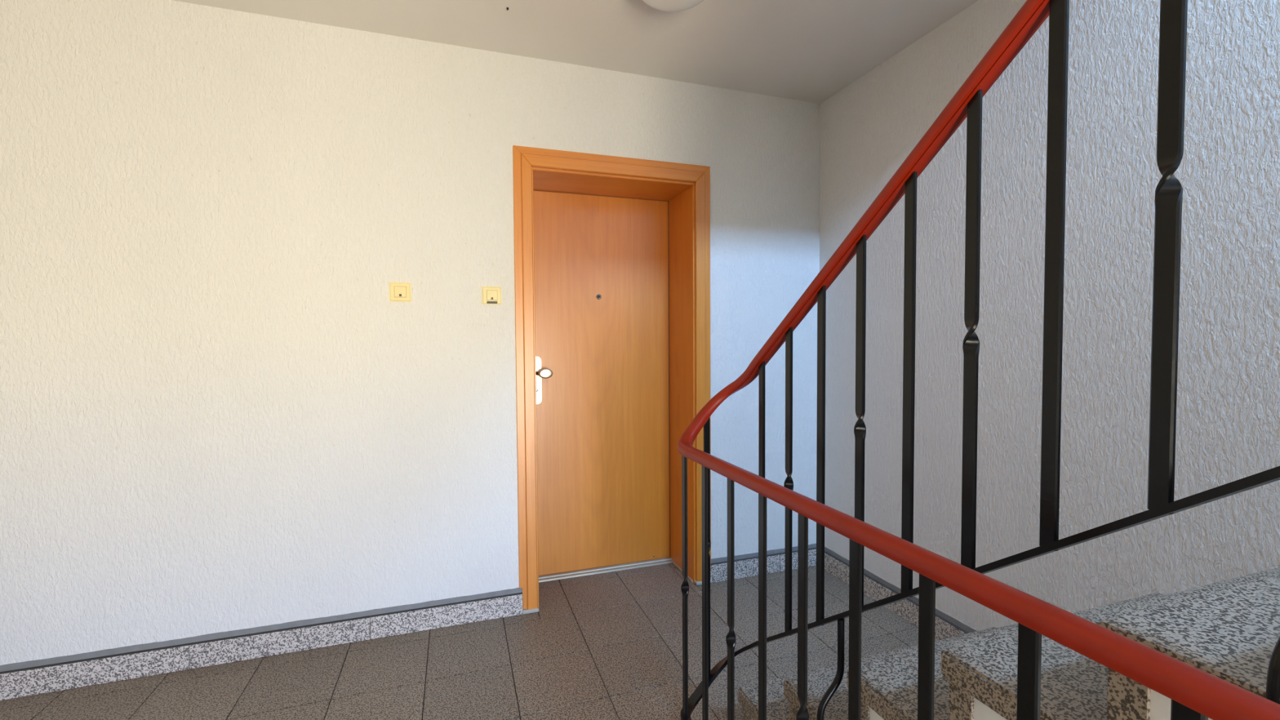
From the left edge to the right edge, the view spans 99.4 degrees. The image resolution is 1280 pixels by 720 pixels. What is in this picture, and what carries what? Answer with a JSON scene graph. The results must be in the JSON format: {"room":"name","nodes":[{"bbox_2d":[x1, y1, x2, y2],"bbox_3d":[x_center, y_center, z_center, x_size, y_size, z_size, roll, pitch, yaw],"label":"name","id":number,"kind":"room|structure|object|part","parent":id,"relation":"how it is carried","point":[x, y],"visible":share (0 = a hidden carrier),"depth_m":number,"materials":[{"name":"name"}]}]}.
{"room":"apartment building stairwell","nodes":[
{"label":"apartment building stairwell","id":0,"kind":"room"},
{"bbox_2d":[0,0,820,665],"bbox_3d":[-0.977,-1.107,2.440,4.350,4.700,0.400,-1,2,-19],"label":"wall","id":1,"kind":"structure","parent":0,"point":[219,413],"depth_m":2.12,"materials":[{"name":"white paint"}]},
{"bbox_2d":[0,587,522,671],"bbox_3d":[-1.640,1.056,2.072,2.344,0.024,0.003,-1,2,-19],"label":"trim","id":2,"kind":"structure","parent":1,"relation":"attached to","point":[24,664],"depth_m":2.10,"materials":[{"name":"grey paint"}]},
{"bbox_2d":[389,282,411,302],"bbox_3d":[-0.991,-0.281,2.245,0.082,0.079,0.018,-1,2,-19],"label":"light switch","id":3,"kind":"object","parent":1,"relation":"attached to","point":[398,291],"visible":1,"depth_m":2.24,"materials":[{"name":"beige plastic"}]},
{"bbox_2d":[0,547,816,700],"bbox_3d":[-0.895,1.101,2.320,3.912,0.094,0.016,-1,2,-19],"label":"baseboard","id":4,"kind":"structure","parent":1,"relation":"attached to","point":[42,679],"depth_m":2.13,"materials":[{"name":"stone"}]},
{"bbox_2d":[481,286,501,304],"bbox_3d":[-0.645,-0.281,2.363,0.081,0.078,0.018,-1,2,-19],"label":"button","id":5,"kind":"object","parent":1,"relation":"attached to","point":[491,295],"visible":1,"depth_m":2.36,"materials":[{"name":"beige plastic"}]},
{"bbox_2d":[512,145,712,614],"bbox_3d":[-0.155,0.089,2.730,0.952,2.080,0.393,-1,2,-19],"label":"door","id":6,"kind":"structure","parent":1,"relation":"in","point":[612,253],"depth_m":2.83,"materials":[{"name":"brown wood"}]},
{"bbox_3d":[-0.533,0.102,2.416,0.034,2.079,0.013,-1,2,-19],"label":"casing","id":7,"kind":"part","parent":6,"relation":"part of","materials":[{"name":"brown wood"}]},
{"bbox_3d":[-0.497,0.118,2.433,0.045,2.047,0.037,-1,2,-19],"label":"casing","id":8,"kind":"part","parent":6,"relation":"part of","materials":[{"name":"brown wood"}]},
{"bbox_3d":[-0.523,0.104,2.761,0.045,0.243,0.009,-1,2,-19],"label":"handle plate","id":9,"kind":"part","parent":6,"relation":"part of","materials":[{"name":"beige metal"}]},
{"bbox_3d":[-0.475,0.068,2.727,0.073,0.050,0.027,-1,2,-19],"label":"knob","id":10,"kind":"part","parent":6,"relation":"part of","materials":[{"name":"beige metal"}]},
{"bbox_3d":[-0.106,-0.930,2.528,0.948,0.031,0.013,-1,2,-19],"label":"casing","id":11,"kind":"part","parent":6,"relation":"part of","materials":[{"name":"brown wood"}]},
{"bbox_3d":[-0.106,-0.888,2.533,0.881,0.052,0.037,-1,2,-19],"label":"casing","id":12,"kind":"part","parent":6,"relation":"part of","materials":[{"name":"brown wood"}]},
{"bbox_3d":[0.297,0.103,2.702,0.049,2.047,0.037,-1,2,-19],"label":"casing","id":13,"kind":"part","parent":6,"relation":"part of","materials":[{"name":"brown wood"}]},
{"bbox_3d":[0.336,0.086,2.711,0.031,2.079,0.013,-1,2,-19],"label":"casing","id":14,"kind":"part","parent":6,"relation":"part of","materials":[{"name":"brown wood"}]},
{"bbox_2d":[711,543,816,563],"bbox_3d":[0.664,1.014,2.853,0.649,0.023,0.003,-1,2,-19],"label":"trim","id":15,"kind":"structure","parent":1,"relation":"attached to","point":[812,545],"depth_m":2.83,"materials":[{"name":"grey paint"}]},
{"bbox_2d":[0,562,937,719],"bbox_3d":[-0.252,1.260,0.430,3.950,0.100,4.785,-1,2,-19],"label":"floor","id":16,"kind":"structure","parent":0,"point":[606,646],"depth_m":2.04,"materials":[{"name":"tile"}]},
{"bbox_2d":[676,0,1279,719],"bbox_3d":[0.564,-0.072,0.615,0.244,2.537,2.292,-1,2,-19],"label":"stair railing","id":17,"kind":"object","parent":16,"relation":"on","point":[1194,693],"visible":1,"depth_m":0.82,"materials":[{"name":"red plastic"}]},
{"bbox_3d":[0.440,0.779,1.253,0.072,0.360,0.016,-1,2,-19],"label":"support post","id":18,"kind":"part","parent":17,"relation":"part of","materials":[{"name":"black metal"}]},
{"bbox_3d":[0.568,0.308,0.624,0.231,1.618,2.283,-1,2,-19],"label":"rail","id":19,"kind":"part","parent":17,"relation":"part of","materials":[{"name":"black paint"}]},
{"bbox_3d":[0.668,0.290,0.554,0.072,0.360,0.016,-1,2,-19],"label":"support post","id":20,"kind":"part","parent":17,"relation":"part of","materials":[{"name":"black metal"}]},
{"bbox_2d":[737,567,1279,719],"bbox_3d":[1.335,0.441,0.206,1.059,1.530,3.370,-1,2,-19],"label":"staircase","id":21,"kind":"structure","parent":16,"relation":"on","point":[1228,630],"depth_m":0.87,"materials":[{"name":"stone"}]},
{"bbox_2d":[173,0,978,103],"bbox_3d":[-0.207,-1.356,0.158,3.950,0.200,4.400,-1,2,-19],"label":"ceiling","id":22,"kind":"structure","parent":0,"point":[808,51],"depth_m":2.19,"materials":[{"name":"paint"}]},
{"bbox_2d":[642,0,703,11],"bbox_3d":[0.115,-1.260,1.811,0.260,0.110,0.260,-1,2,-19],"label":"ceiling lamp","id":23,"kind":"object","parent":22,"relation":"attached to","point":[661,5],"visible":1,"depth_m":1.86,"materials":[{"name":"white glass"}]},
{"bbox_2d":[819,0,1279,631],"bbox_3d":[1.792,-1.066,0.741,0.200,4.700,4.600,-1,2,-19],"label":"wall","id":24,"kind":"structure","parent":0,"point":[1228,428],"depth_m":1.71,"materials":[{"name":"white paint"}]},
{"bbox_2d":[824,551,968,639],"bbox_3d":[1.131,1.083,2.468,0.016,0.094,1.002,-1,2,-19],"label":"baseboard","id":25,"kind":"structure","parent":24,"relation":"attached to","point":[907,609],"depth_m":2.44,"materials":[{"name":"stone"}]},
{"bbox_2d":[824,546,976,632],"bbox_3d":[1.135,1.024,2.475,0.003,0.023,1.017,-1,2,-19],"label":"trim","id":26,"kind":"structure","parent":24,"relation":"attached to","point":[957,623],"depth_m":2.42,"materials":[{"name":"grey paint"}]}
]}

